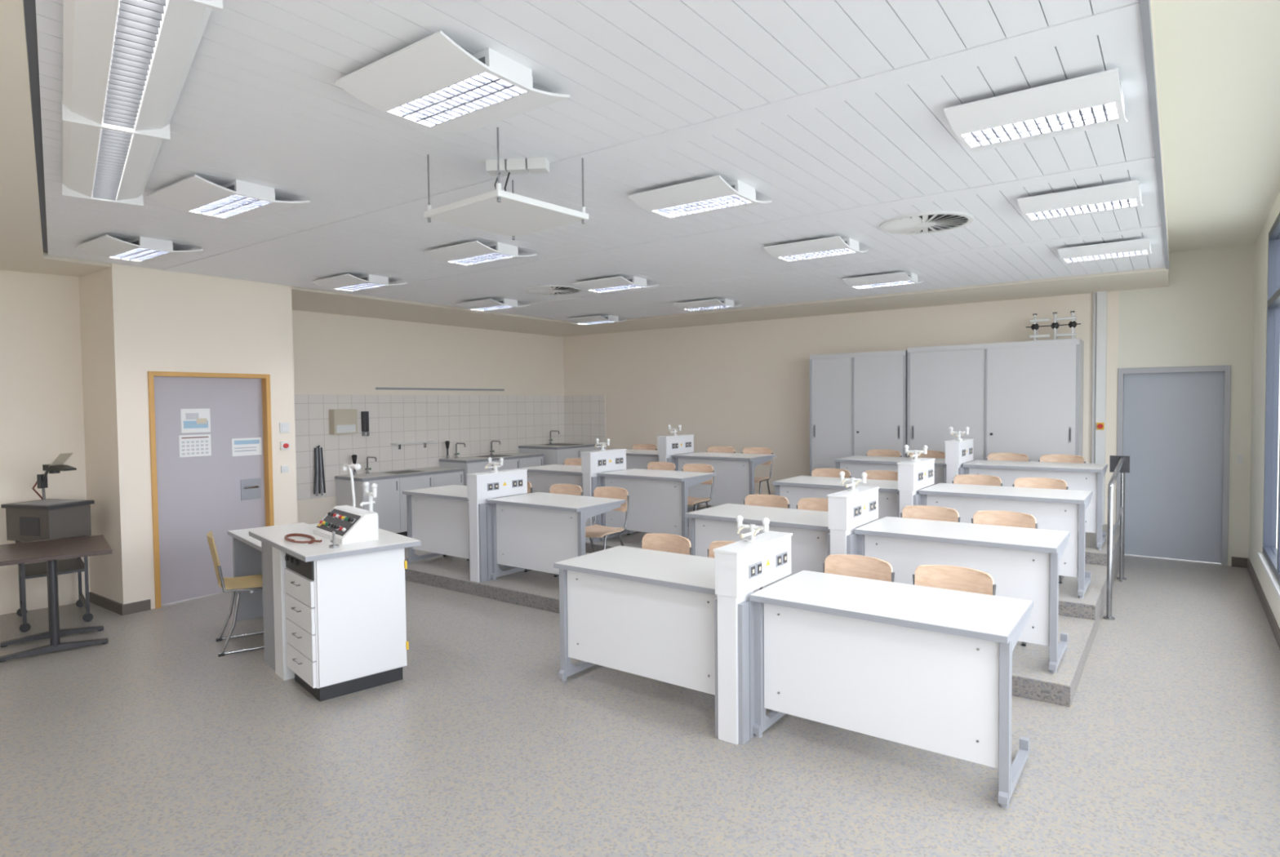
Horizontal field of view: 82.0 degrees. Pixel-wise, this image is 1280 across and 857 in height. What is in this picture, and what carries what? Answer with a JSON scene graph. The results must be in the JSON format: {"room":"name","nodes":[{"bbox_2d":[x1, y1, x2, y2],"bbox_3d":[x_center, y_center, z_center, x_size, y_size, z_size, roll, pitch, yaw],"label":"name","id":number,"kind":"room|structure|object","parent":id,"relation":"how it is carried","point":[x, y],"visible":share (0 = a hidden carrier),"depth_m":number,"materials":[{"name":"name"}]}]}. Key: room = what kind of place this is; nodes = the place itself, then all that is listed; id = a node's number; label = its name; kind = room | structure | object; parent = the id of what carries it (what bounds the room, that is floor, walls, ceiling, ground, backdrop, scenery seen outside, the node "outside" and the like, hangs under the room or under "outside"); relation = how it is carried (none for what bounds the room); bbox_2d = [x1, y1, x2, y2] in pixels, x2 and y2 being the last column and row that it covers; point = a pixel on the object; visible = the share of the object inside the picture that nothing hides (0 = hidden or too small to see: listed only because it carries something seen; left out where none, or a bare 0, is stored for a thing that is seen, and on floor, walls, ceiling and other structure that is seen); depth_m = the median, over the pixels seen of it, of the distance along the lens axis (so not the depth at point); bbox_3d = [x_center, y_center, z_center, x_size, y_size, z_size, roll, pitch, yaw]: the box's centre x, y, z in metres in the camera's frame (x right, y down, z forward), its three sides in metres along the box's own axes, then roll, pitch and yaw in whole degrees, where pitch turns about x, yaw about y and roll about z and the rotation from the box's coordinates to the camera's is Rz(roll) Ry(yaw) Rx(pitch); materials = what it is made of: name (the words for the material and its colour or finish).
{"room":"science classroom","nodes":[
{"label":"science classroom","id":0,"kind":"room"},
{"bbox_2d":[0,270,89,614],"bbox_3d":[-5.651,-0.023,6.249,1.479,3.250,0.196,-2,3,-42],"label":"wall","id":1,"kind":"structure","parent":0,"point":[42,418],"depth_m":6.46,"materials":[{"name":"beige paint"}]},
{"bbox_2d":[78,263,297,608],"bbox_3d":[-4.598,-0.070,7.314,1.580,3.250,1.550,1,2,36],"label":"wall","id":2,"kind":"structure","parent":0,"point":[135,322],"depth_m":6.50,"materials":[{"name":"beige paint"}]},
{"bbox_2d":[88,591,151,615],"bbox_3d":[-4.250,1.514,7.114,0.775,0.090,1.565,1,2,36],"label":"baseboard","id":3,"kind":"structure","parent":2,"relation":"attached to","point":[111,605],"depth_m":6.38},
{"bbox_2d":[153,376,265,604],"bbox_3d":[-4.006,0.541,6.899,0.100,2.035,0.980,1,2,36],"label":"door","id":4,"kind":"structure","parent":2,"relation":"in","point":[220,492],"depth_m":6.85,"materials":[{"name":"metal"}]},
{"bbox_2d":[178,434,211,457],"bbox_3d":[-4.095,0.158,6.781,0.004,0.200,0.270,1,2,36],"label":"wall calendar","id":5,"kind":"object","parent":4,"relation":"attached to","point":[190,446],"visible":1,"depth_m":6.78,"materials":[{"name":"paper"}]},
{"bbox_2d":[180,408,210,433],"bbox_3d":[-4.091,-0.072,6.781,0.005,0.220,0.250,1,2,36],"label":"poster","id":6,"kind":"object","parent":4,"relation":"attached to","point":[193,420],"visible":1,"depth_m":6.78,"materials":[{"name":"paper"}]},
{"bbox_2d":[231,437,262,456],"bbox_3d":[-3.820,0.177,7.157,0.004,0.170,0.280,1,2,36],"label":"notice","id":7,"kind":"object","parent":4,"relation":"attached to","point":[251,446],"visible":1,"depth_m":7.15,"materials":[{"name":"paper"}]},
{"bbox_2d":[147,371,274,608],"bbox_3d":[-4.006,0.523,6.899,0.160,2.080,1.060,1,2,36],"label":"door frame","id":8,"kind":"structure","parent":2,"relation":"attached to","point":[265,379],"depth_m":6.68,"materials":[{"name":"brown wood"}]},
{"bbox_2d":[292,310,564,524],"bbox_3d":[-3.087,-0.381,10.882,0.200,3.600,6.010,1,2,36],"label":"wall","id":9,"kind":"structure","parent":0,"point":[334,354],"depth_m":10.45,"materials":[{"name":"beige paint"}]},
{"bbox_2d":[313,445,325,496],"bbox_3d":[-4.077,0.532,9.319,0.076,0.642,0.164,1,2,36],"label":"hoses","id":10,"kind":"object","parent":9,"relation":"hanging from","point":[318,487],"visible":1,"depth_m":9.31,"materials":[{"name":"grey rubber"}]},
{"bbox_2d":[328,408,357,434],"bbox_3d":[-3.848,-0.088,9.554,0.125,0.320,0.330,1,2,36],"label":"paper towel dispenser","id":11,"kind":"object","parent":9,"relation":"attached to","point":[340,421],"visible":1,"depth_m":9.49,"materials":[{"name":"beige plastic"}]},
{"bbox_2d":[293,394,564,500],"bbox_3d":[-3.046,0.168,10.769,0.010,1.310,5.760,1,2,36],"label":"wall tiles","id":12,"kind":"structure","parent":9,"relation":"attached to","point":[475,421],"depth_m":10.52,"materials":[{"name":"tile"}]},
{"bbox_2d":[35,0,1168,321],"bbox_3d":[-0.462,-1.409,5.547,7.152,0.050,8.465,1,2,36],"label":"suspended ceiling","id":13,"kind":"structure","parent":0,"point":[834,116],"depth_m":3.54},
{"bbox_2d":[0,547,1279,856],"bbox_3d":[-0.878,1.619,5.776,10.000,0.100,11.970,1,2,36],"label":"floor","id":14,"kind":"structure","parent":0,"point":[147,741],"depth_m":3.68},
{"bbox_2d":[14,535,93,632],"bbox_3d":[-4.901,1.234,6.149,0.470,0.727,0.719,-2,3,-42],"label":"trolley","id":15,"kind":"object","parent":14,"relation":"on","point":[36,570],"visible":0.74,"depth_m":6.08,"materials":[{"name":"grey metal"}]},
{"bbox_2d":[0,452,94,541],"bbox_3d":[-4.964,0.558,6.159,0.557,0.718,0.380,0,2,16],"label":"projector","id":16,"kind":"object","parent":15,"relation":"on","point":[44,518],"visible":0.97,"depth_m":6.04,"materials":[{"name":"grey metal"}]},
{"bbox_2d":[0,534,111,662],"bbox_3d":[-4.378,1.250,5.490,0.680,0.730,0.840,-2,3,-40],"label":"side table","id":17,"kind":"object","parent":14,"relation":"on","point":[50,551],"visible":1,"depth_m":5.33,"materials":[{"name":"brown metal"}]},
{"bbox_2d":[206,530,264,657],"bbox_3d":[-2.917,1.180,5.464,0.496,0.841,0.428,-2,2,-32],"label":"chair","id":18,"kind":"object","parent":14,"relation":"on","point":[249,583],"visible":0.69,"depth_m":5.31,"materials":[{"name":"brown wood"}]},
{"bbox_2d":[227,522,421,701],"bbox_3d":[-2.424,1.100,5.337,0.720,1.000,2.350,-2,3,-42],"label":"desk","id":19,"kind":"object","parent":14,"relation":"on","point":[335,618],"depth_m":4.56,"materials":[{"name":"white laminate"}]},
{"bbox_2d":[312,505,378,544],"bbox_3d":[-1.945,0.626,4.848,0.230,0.170,0.540,-2,3,-42],"label":"console","id":20,"kind":"object","parent":19,"relation":"on","point":[350,524],"visible":1,"depth_m":4.71,"materials":[{"name":"white plastic"}]},
{"bbox_2d":[360,481,377,511],"bbox_3d":[-1.874,0.538,5.070,0.113,0.330,0.180,-2,3,-42],"label":"tap","id":21,"kind":"object","parent":19,"relation":"on","point":[374,494],"visible":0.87,"depth_m":5.07,"materials":[{"name":"white plastic"}]},
{"bbox_2d":[334,466,463,536],"bbox_3d":[-3.219,1.017,10.013,0.620,0.866,1.620,1,2,36],"label":"cabinet","id":22,"kind":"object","parent":14,"relation":"on","point":[390,503],"depth_m":9.56,"materials":[{"name":"white laminate"}]},
{"bbox_2d":[553,545,754,694],"bbox_3d":[0.151,1.220,4.553,1.219,0.760,0.680,1,2,36],"label":"desk","id":23,"kind":"object","parent":14,"relation":"on","point":[647,613],"visible":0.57,"depth_m":4.38,"materials":[{"name":"white laminate"}]},
{"bbox_2d":[640,533,692,555],"bbox_3d":[0.080,1.169,5.048,0.439,0.831,0.463,1,2,37],"label":"chair","id":24,"kind":"object","parent":14,"relation":"on","point":[664,542],"visible":0.16,"depth_m":5.22,"materials":[{"name":"brown wood"}]},
{"bbox_2d":[713,515,792,745],"bbox_3d":[0.634,1.044,4.046,0.200,1.135,0.657,1,2,36],"label":"utility pedestal","id":25,"kind":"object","parent":14,"relation":"on","point":[744,566],"depth_m":3.81,"materials":[{"name":"white laminate"}]},
{"bbox_2d":[822,554,894,582],"bbox_3d":[1.191,1.184,4.253,0.439,0.831,0.463,1,2,38],"label":"chair","id":26,"kind":"object","parent":14,"relation":"on","point":[848,565],"visible":0.19,"depth_m":4.41,"materials":[{"name":"brown wood"}]},
{"bbox_2d":[749,569,1033,808],"bbox_3d":[1.260,1.236,3.741,1.219,0.760,0.680,1,2,36],"label":"desk","id":27,"kind":"object","parent":14,"relation":"on","point":[930,668],"visible":1,"depth_m":3.51,"materials":[{"name":"white laminate"}]},
{"bbox_2d":[912,564,995,595],"bbox_3d":[1.630,1.190,3.942,0.439,0.831,0.463,1,2,36],"label":"chair","id":28,"kind":"object","parent":14,"relation":"on","point":[940,576],"visible":0.16,"depth_m":4.10,"materials":[{"name":"brown wood"}]},
{"bbox_2d":[1103,455,1129,620],"bbox_3d":[4.195,0.887,6.514,0.160,1.210,1.680,1,2,36],"label":"stair railing","id":29,"kind":"object","parent":14,"relation":"on","point":[1117,464],"visible":1,"depth_m":6.34,"materials":[{"name":"metal"}]},
{"bbox_2d":[0,0,1279,337],"bbox_3d":[-0.950,-1.652,5.631,9.820,0.550,11.870,1,2,36],"label":"ceiling","id":30,"kind":"structure","parent":0,"point":[1217,62],"depth_m":4.81,"materials":[{"name":"paint"}]},
{"bbox_2d":[75,234,203,262],"bbox_3d":[-3.722,-1.330,5.480,0.600,0.076,0.623,1,2,36],"label":"ceiling lamp","id":31,"kind":"object","parent":30,"relation":"attached to","point":[140,249],"visible":1,"depth_m":5.36,"materials":[{"name":"grey"}]},
{"bbox_2d":[62,0,222,206],"bbox_3d":[-1.706,-1.241,2.462,0.356,0.093,3.904,-2,2,-38],"label":"ceiling lamp","id":32,"kind":"object","parent":30,"relation":"attached to","point":[126,64],"visible":1,"depth_m":2.61,"materials":[{"name":"white"}]},
{"bbox_2d":[146,174,310,219],"bbox_3d":[-2.340,-1.301,4.200,0.600,0.076,0.623,1,2,36],"label":"ceiling lamp","id":33,"kind":"object","parent":30,"relation":"attached to","point":[236,199],"visible":1,"depth_m":4.09,"materials":[{"name":"grey"}]},
{"bbox_2d":[312,274,406,291],"bbox_3d":[-2.685,-1.394,7.063,0.600,0.076,0.623,1,2,36],"label":"ceiling lamp","id":34,"kind":"object","parent":30,"relation":"attached to","point":[348,282],"visible":1,"depth_m":6.92,"materials":[{"name":"grey"}]},
{"bbox_2d":[334,31,570,132],"bbox_3d":[-0.696,-1.270,2.778,0.600,0.076,0.623,1,2,36],"label":"ceiling lamp","id":35,"kind":"object","parent":30,"relation":"attached to","point":[431,82],"visible":1,"depth_m":2.68,"materials":[{"name":"grey"}]},
{"bbox_2d":[424,240,537,266],"bbox_3d":[-1.245,-1.365,5.778,0.600,0.076,0.623,1,2,36],"label":"ceiling lamp","id":36,"kind":"object","parent":30,"relation":"attached to","point":[474,253],"visible":1,"depth_m":5.65,"materials":[{"name":"grey"}]},
{"bbox_2d":[455,298,530,311],"bbox_3d":[-1.733,-1.459,8.697,0.600,0.076,0.623,1,2,36],"label":"ceiling lamp","id":37,"kind":"object","parent":30,"relation":"attached to","point":[487,304],"visible":1,"depth_m":8.55,"materials":[{"name":"grey"}]},
{"bbox_2d":[423,127,588,239],"bbox_3d":[-0.656,-1.174,3.619,0.570,0.325,0.570,1,3,40],"label":"shelf","id":38,"kind":"object","parent":30,"relation":"hanging from","point":[500,211],"visible":1,"depth_m":3.56,"materials":[{"name":"white plastic"}]},
{"bbox_2d":[485,157,549,191],"bbox_3d":[-0.611,-1.218,3.691,0.305,0.243,0.080,0,2,6],"label":"junction box","id":39,"kind":"object","parent":30,"relation":"attached to","point":[533,165],"depth_m":3.66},
{"bbox_2d":[524,284,582,294],"bbox_3d":[-0.918,-1.468,7.829,0.600,0.016,0.600,1,2,36],"label":"air diffuser","id":40,"kind":"object","parent":30,"relation":"in","point":[548,289],"depth_m":7.77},
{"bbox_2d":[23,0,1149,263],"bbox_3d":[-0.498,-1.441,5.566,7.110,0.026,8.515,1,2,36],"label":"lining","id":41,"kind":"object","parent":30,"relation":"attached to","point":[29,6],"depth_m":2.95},
{"bbox_2d":[566,315,626,324],"bbox_3d":[-0.605,-1.527,10.371,0.600,0.076,0.623,1,2,36],"label":"ceiling lamp","id":42,"kind":"object","parent":30,"relation":"attached to","point":[599,319],"visible":1,"depth_m":10.21,"materials":[{"name":"grey"}]},
{"bbox_2d":[572,275,658,293],"bbox_3d":[-0.237,-1.428,7.322,0.600,0.076,0.623,1,2,36],"label":"ceiling lamp","id":43,"kind":"object","parent":30,"relation":"attached to","point":[615,283],"visible":1,"depth_m":7.17,"materials":[{"name":"grey"}]},
{"bbox_2d":[628,175,772,219],"bbox_3d":[0.358,-1.332,4.300,0.600,0.076,0.623,1,2,36],"label":"ceiling lamp","id":44,"kind":"object","parent":30,"relation":"attached to","point":[709,195],"visible":1,"depth_m":4.18,"materials":[{"name":"grey"}]},
{"bbox_2d":[672,298,742,311],"bbox_3d":[0.822,-1.492,8.901,0.600,0.076,0.623,1,2,36],"label":"ceiling lamp","id":45,"kind":"object","parent":30,"relation":"attached to","point":[713,304],"visible":1,"depth_m":8.75,"materials":[{"name":"grey"}]},
{"bbox_2d":[764,235,868,262],"bbox_3d":[1.381,-1.391,5.747,0.600,0.076,0.623,1,2,36],"label":"ceiling lamp","id":46,"kind":"object","parent":30,"relation":"attached to","point":[836,246],"visible":1,"depth_m":5.61,"materials":[{"name":"grey"}]},
{"bbox_2d":[842,271,924,289],"bbox_3d":[2.401,-1.453,7.258,0.600,0.076,0.623,1,2,36],"label":"ceiling lamp","id":47,"kind":"object","parent":30,"relation":"attached to","point":[896,278],"visible":1,"depth_m":7.11,"materials":[{"name":"grey"}]},
{"bbox_2d":[879,211,973,234],"bbox_3d":[1.959,-1.404,5.055,0.600,0.016,0.600,1,2,36],"label":"air diffuser","id":48,"kind":"object","parent":30,"relation":"in","point":[924,223],"depth_m":5.01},
{"bbox_2d":[943,68,1127,151],"bbox_3d":[1.673,-1.305,3.095,0.600,0.076,0.623,1,2,36],"label":"ceiling lamp","id":49,"kind":"object","parent":30,"relation":"attached to","point":[1095,100],"visible":1,"depth_m":2.98,"materials":[{"name":"grey"}]},
{"bbox_2d":[1017,179,1142,222],"bbox_3d":[2.673,-1.361,4.461,0.600,0.076,0.623,1,2,36],"label":"ceiling lamp","id":50,"kind":"object","parent":30,"relation":"attached to","point":[1124,195],"visible":1,"depth_m":4.34,"materials":[{"name":"grey"}]},
{"bbox_2d":[1057,238,1151,262],"bbox_3d":[3.749,-1.422,5.930,0.600,0.076,0.623,1,2,36],"label":"ceiling lamp","id":51,"kind":"object","parent":30,"relation":"attached to","point":[1139,246],"visible":1,"depth_m":5.79,"materials":[{"name":"grey"}]},
{"bbox_2d":[404,550,1119,706],"bbox_3d":[1.249,1.412,8.010,6.450,0.120,5.240,1,2,36],"label":"floor","id":52,"kind":"structure","parent":0,"point":[1032,678],"depth_m":5.96,"materials":[{"name":"stone"}]},
{"bbox_2d":[402,484,526,569],"bbox_3d":[-1.798,1.019,7.547,1.114,0.760,0.680,1,2,36],"label":"desk","id":53,"kind":"object","parent":52,"relation":"on","point":[437,517],"visible":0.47,"depth_m":7.39,"materials":[{"name":"white laminate"}]},
{"bbox_2d":[466,457,528,582],"bbox_3d":[-1.357,0.843,7.071,0.200,1.135,0.657,1,2,36],"label":"utility pedestal","id":54,"kind":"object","parent":52,"relation":"on","point":[482,486],"depth_m":6.84,"materials":[{"name":"metal"}]},
{"bbox_2d":[524,484,582,577],"bbox_3d":[-0.842,0.983,7.267,0.439,0.831,0.463,1,2,34],"label":"chair","id":55,"kind":"object","parent":52,"relation":"on","point":[566,489],"visible":0.21,"depth_m":7.43,"materials":[{"name":"brown wood"}]},
{"bbox_2d":[486,492,626,580],"bbox_3d":[-0.773,1.034,6.797,1.114,0.760,0.680,1,2,36],"label":"desk","id":56,"kind":"object","parent":52,"relation":"on","point":[535,531],"visible":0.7,"depth_m":6.60,"materials":[{"name":"white laminate"}]},
{"bbox_2d":[585,486,629,552],"bbox_3d":[-0.383,0.988,6.977,0.439,0.831,0.463,1,2,36],"label":"chair","id":57,"kind":"object","parent":52,"relation":"on","point":[595,531],"visible":0.66,"depth_m":7.04,"materials":[{"name":"brown wood"}]},
{"bbox_2d":[684,503,830,592],"bbox_3d":[1.053,1.049,5.783,1.219,0.760,0.680,1,2,36],"label":"desk","id":58,"kind":"object","parent":52,"relation":"on","point":[810,529],"visible":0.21,"depth_m":5.63,"materials":[{"name":"white laminate"}]},
{"bbox_2d":[743,493,790,508],"bbox_3d":[0.999,0.998,6.261,0.439,0.831,0.463,1,2,35],"label":"chair","id":59,"kind":"object","parent":52,"relation":"on","point":[758,500],"visible":0.11,"depth_m":6.43,"materials":[{"name":"brown wood"}]},
{"bbox_2d":[795,497,828,511],"bbox_3d":[1.409,1.004,5.971,0.439,0.831,0.463,1,2,34],"label":"chair","id":60,"kind":"object","parent":52,"relation":"on","point":[806,504],"visible":0.07,"depth_m":6.17,"materials":[{"name":"brown wood"}]},
{"bbox_2d":[826,471,879,556],"bbox_3d":[1.536,0.874,5.276,0.200,1.135,0.657,1,2,36],"label":"utility pedestal","id":61,"kind":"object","parent":52,"relation":"on","point":[854,507],"depth_m":5.05,"materials":[{"name":"metal"}]},
{"bbox_2d":[900,505,960,522],"bbox_3d":[2.106,1.013,5.468,0.439,0.831,0.463,1,2,35],"label":"chair","id":62,"kind":"object","parent":52,"relation":"on","point":[916,512],"visible":0.12,"depth_m":5.63,"materials":[{"name":"brown wood"}]},
{"bbox_2d":[854,516,1070,673],"bbox_3d":[2.163,1.065,4.971,1.219,0.760,0.680,1,2,36],"label":"desk","id":63,"kind":"object","parent":52,"relation":"on","point":[1022,562],"visible":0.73,"depth_m":4.66,"materials":[{"name":"white laminate"}]},
{"bbox_2d":[971,510,1038,646],"bbox_3d":[2.519,1.019,5.166,0.439,0.831,0.463,1,2,36],"label":"chair","id":64,"kind":"object","parent":52,"relation":"on","point":[1006,518],"visible":0.18,"depth_m":5.33,"materials":[{"name":"brown wood"}]},
{"bbox_2d":[585,528,1119,620],"bbox_3d":[1.723,1.270,8.655,6.450,0.110,3.630,1,2,36],"label":"floor","id":65,"kind":"structure","parent":0,"point":[1069,603],"depth_m":6.01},
{"bbox_2d":[518,464,623,493],"bbox_3d":[-0.843,0.855,8.849,1.114,0.760,0.680,1,2,36],"label":"desk","id":66,"kind":"object","parent":65,"relation":"on","point":[541,477],"visible":0.13,"depth_m":8.70,"materials":[{"name":"white laminate"}]},
{"bbox_2d":[580,438,626,542],"bbox_3d":[-0.402,0.679,8.373,0.200,1.135,0.657,1,2,36],"label":"utility pedestal","id":67,"kind":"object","parent":65,"relation":"on","point":[593,463],"depth_m":8.16,"materials":[{"name":"white laminate"}]},
{"bbox_2d":[626,462,676,535],"bbox_3d":[0.145,0.818,8.598,0.439,0.831,0.463,1,2,39],"label":"chair","id":68,"kind":"object","parent":65,"relation":"on","point":[651,465],"visible":0.16,"depth_m":8.75,"materials":[{"name":"brown wood"}]},
{"bbox_2d":[597,468,715,541],"bbox_3d":[0.182,0.870,8.100,1.114,0.760,0.680,1,2,36],"label":"desk","id":69,"kind":"object","parent":65,"relation":"on","point":[658,500],"visible":0.67,"depth_m":7.83,"materials":[{"name":"white laminate"}]},
{"bbox_2d":[681,463,714,511],"bbox_3d":[0.553,0.825,8.263,0.439,0.831,0.463,1,2,38],"label":"chair","id":70,"kind":"object","parent":65,"relation":"on","point":[701,468],"visible":0.38,"depth_m":8.33,"materials":[{"name":"brown wood"}]},
{"bbox_2d":[810,468,851,478],"bbox_3d":[1.882,0.837,7.503,0.439,0.831,0.463,1,2,34],"label":"chair","id":71,"kind":"object","parent":65,"relation":"on","point":[830,473],"visible":0.17,"depth_m":7.68,"materials":[{"name":"brown wood"}]},
{"bbox_2d":[772,475,899,528],"bbox_3d":[1.967,0.887,7.029,1.219,0.760,0.680,1,2,36],"label":"desk","id":72,"kind":"object","parent":65,"relation":"on","point":[794,489],"visible":0.25,"depth_m":6.91,"materials":[{"name":"white laminate"}]},
{"bbox_2d":[864,470,897,480],"bbox_3d":[2.336,0.842,7.213,0.439,0.831,0.463,1,2,34],"label":"chair","id":73,"kind":"object","parent":65,"relation":"on","point":[872,474],"visible":0.09,"depth_m":7.39,"materials":[{"name":"brown wood"}]},
{"bbox_2d":[896,444,934,517],"bbox_3d":[2.450,0.712,6.522,0.200,1.135,0.657,1,2,36],"label":"utility pedestal","id":74,"kind":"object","parent":65,"relation":"on","point":[914,474],"depth_m":6.29,"materials":[{"name":"white laminate"}]},
{"bbox_2d":[951,474,1003,486],"bbox_3d":[3.032,0.852,6.716,0.439,0.831,0.463,1,2,37],"label":"chair","id":75,"kind":"object","parent":65,"relation":"on","point":[969,479],"visible":0.14,"depth_m":6.88,"materials":[{"name":"brown wood"}]},
{"bbox_2d":[919,483,1093,598],"bbox_3d":[3.077,0.903,6.217,1.219,0.760,0.680,1,2,36],"label":"desk","id":76,"kind":"object","parent":65,"relation":"on","point":[1056,509],"visible":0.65,"depth_m":5.87,"materials":[{"name":"white laminate"}]},
{"bbox_2d":[1012,477,1068,583],"bbox_3d":[3.447,0.859,6.383,0.439,0.831,0.463,1,2,34],"label":"chair","id":77,"kind":"object","parent":65,"relation":"on","point":[1031,482],"visible":0.19,"depth_m":6.54,"materials":[{"name":"brown wood"}]},
{"bbox_2d":[687,504,1119,565],"bbox_3d":[2.159,1.136,9.248,6.450,0.110,2.150,1,2,36],"label":"floor","id":78,"kind":"structure","parent":0,"point":[1094,556],"depth_m":7.07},
{"bbox_2d":[623,448,686,470],"bbox_3d":[0.030,0.696,10.039,1.114,0.760,0.680,1,2,36],"label":"desk","id":79,"kind":"object","parent":78,"relation":"on","point":[635,459],"visible":0.05,"depth_m":9.74,"materials":[{"name":"white laminate"}]},
{"bbox_2d":[657,425,693,463],"bbox_3d":[0.471,0.520,9.563,0.200,1.135,0.657,1,2,36],"label":"utility pedestal","id":80,"kind":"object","parent":78,"relation":"on","point":[668,446],"depth_m":9.41,"materials":[{"name":"white laminate"}]},
{"bbox_2d":[671,452,775,510],"bbox_3d":[1.055,0.711,9.289,1.114,0.760,0.680,1,2,36],"label":"desk","id":81,"kind":"object","parent":78,"relation":"on","point":[734,479],"visible":0.56,"depth_m":8.99,"materials":[{"name":"white laminate"}]},
{"bbox_2d":[742,447,773,494],"bbox_3d":[1.433,0.666,9.453,0.439,0.830,0.463,1,2,33],"label":"chair","id":82,"kind":"object","parent":78,"relation":"on","point":[747,450],"visible":0.44,"depth_m":9.52,"materials":[{"name":"brown wood"}]},
{"bbox_2d":[866,448,902,457],"bbox_3d":[2.836,0.675,8.761,0.439,0.830,0.463,1,2,38],"label":"chair","id":83,"kind":"object","parent":78,"relation":"on","point":[891,453],"visible":0.12,"depth_m":8.92,"materials":[{"name":"brown wood"}]},
{"bbox_2d":[833,455,946,490],"bbox_3d":[2.899,0.725,8.299,1.219,0.760,0.680,1,2,36],"label":"desk","id":84,"kind":"object","parent":78,"relation":"on","point":[855,465],"visible":0.29,"depth_m":8.22,"materials":[{"name":"white laminate"}]},
{"bbox_2d":[808,338,1084,475],"bbox_3d":[3.660,0.034,9.127,3.110,2.070,0.480,1,2,36],"label":"storage cabinet","id":85,"kind":"object","parent":78,"relation":"on","point":[1026,397],"visible":0.74,"depth_m":8.80,"materials":[{"name":"grey laminate"}]},
{"bbox_2d":[1026,311,1080,341],"bbox_3d":[4.666,-1.142,8.303,0.540,0.315,0.182,1,2,36],"label":"rack","id":86,"kind":"object","parent":85,"relation":"on","point":[1073,324],"visible":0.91,"depth_m":8.23,"materials":[{"name":"white metal"}]},
{"bbox_2d":[943,426,973,484],"bbox_3d":[3.382,0.549,7.793,0.200,1.135,0.657,1,2,36],"label":"utility pedestal","id":87,"kind":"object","parent":78,"relation":"on","point":[959,451],"depth_m":7.55,"materials":[{"name":"plastic"}]},
{"bbox_2d":[986,453,1030,461],"bbox_3d":[3.942,0.690,7.964,0.439,0.830,0.463,1,2,36],"label":"chair","id":88,"kind":"object","parent":78,"relation":"on","point":[992,456],"visible":0.12,"depth_m":8.12,"materials":[{"name":"brown wood"}]},
{"bbox_2d":[962,459,1107,549],"bbox_3d":[4.008,0.741,7.488,1.219,0.760,0.680,1,2,36],"label":"desk","id":89,"kind":"object","parent":78,"relation":"on","point":[1077,476],"visible":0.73,"depth_m":7.13,"materials":[{"name":"white laminate"}]},
{"bbox_2d":[1038,454,1085,463],"bbox_3d":[4.364,0.696,7.659,0.439,0.830,0.463,1,2,36],"label":"chair","id":90,"kind":"object","parent":78,"relation":"on","point":[1044,458],"visible":0.13,"depth_m":7.82,"materials":[{"name":"brown wood"}]},
{"bbox_2d":[563,244,1254,566],"bbox_3d":[2.510,-0.422,10.384,9.820,3.600,0.200,1,2,36],"label":"wall","id":91,"kind":"structure","parent":0,"point":[739,386],"depth_m":9.92,"materials":[{"name":"beige paint"}]},
{"bbox_2d":[564,395,605,449],"bbox_3d":[-0.964,0.077,12.818,0.930,1.310,0.010,1,2,36],"label":"wall tiles","id":92,"kind":"structure","parent":91,"relation":"attached to","point":[584,415],"depth_m":12.80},
{"bbox_2d":[1091,291,1107,524],"bbox_3d":[5.150,-0.053,8.265,0.130,2.950,0.125,1,2,36],"label":"duct","id":93,"kind":"object","parent":91,"relation":"attached to","point":[1099,363],"depth_m":8.24,"materials":[{"name":"white plastic"}]},
{"bbox_2d":[1116,364,1231,566],"bbox_3d":[5.766,0.381,7.990,0.980,2.090,0.170,1,2,36],"label":"door frame","id":94,"kind":"structure","parent":91,"relation":"attached to","point":[1227,368],"depth_m":7.68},
{"bbox_2d":[1123,371,1224,563],"bbox_3d":[5.787,0.407,8.019,0.880,2.025,0.040,1,2,36],"label":"door","id":95,"kind":"structure","parent":91,"relation":"in","point":[1173,423],"depth_m":7.99,"materials":[{"name":"metal"}]},
{"bbox_2d":[1248,192,1279,628],"bbox_3d":[3.035,-0.177,2.960,0.200,3.600,11.570,1,2,36],"label":"wall","id":96,"kind":"structure","parent":0,"point":[1261,244],"depth_m":6.74,"materials":[{"name":"white paint"}]},
{"bbox_2d":[1247,558,1279,649],"bbox_3d":[2.996,1.569,3.123,0.015,0.100,11.070,1,2,36],"label":"baseboard","id":97,"kind":"structure","parent":96,"relation":"attached to","point":[1273,624],"depth_m":6.00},
{"bbox_2d":[1257,552,1279,599],"bbox_3d":[2.629,1.254,2.622,0.035,0.030,9.450,1,2,36],"label":"window sill","id":98,"kind":"structure","parent":96,"relation":"attached to","point":[1270,574],"depth_m":5.66,"materials":[{"name":"white plastic"}]},
{"bbox_2d":[1262,213,1279,579],"bbox_3d":[5.104,-0.277,5.874,0.085,2.760,1.181,1,2,36],"label":"window","id":99,"kind":"structure","parent":96,"relation":"in","point":[1273,348],"depth_m":6.32,"materials":[{"name":"clear glass"}]},
{"bbox_3d":[-1.387,1.323,11.468,1.890,0.120,2.770,1,2,36],"label":"floor","id":100,"kind":"structure","parent":0,"visible":0},
{"bbox_2d":[439,452,543,485],"bbox_3d":[-2.246,0.848,11.340,0.620,0.856,1.580,1,2,36],"label":"countertop","id":101,"kind":"structure","parent":100,"relation":"on","point":[470,464],"depth_m":11.03,"materials":[{"name":"white laminate"}]},
{"bbox_3d":[-0.916,1.181,12.109,1.890,0.110,1.170,1,2,36],"label":"floor","id":102,"kind":"structure","parent":0,"visible":0},
{"bbox_2d":[518,442,601,465],"bbox_3d":[-1.320,0.693,12.391,0.870,0.856,1.140,1,2,36],"label":"countertop","id":103,"kind":"structure","parent":102,"relation":"on","point":[553,453],"depth_m":11.95,"materials":[{"name":"white laminate"}]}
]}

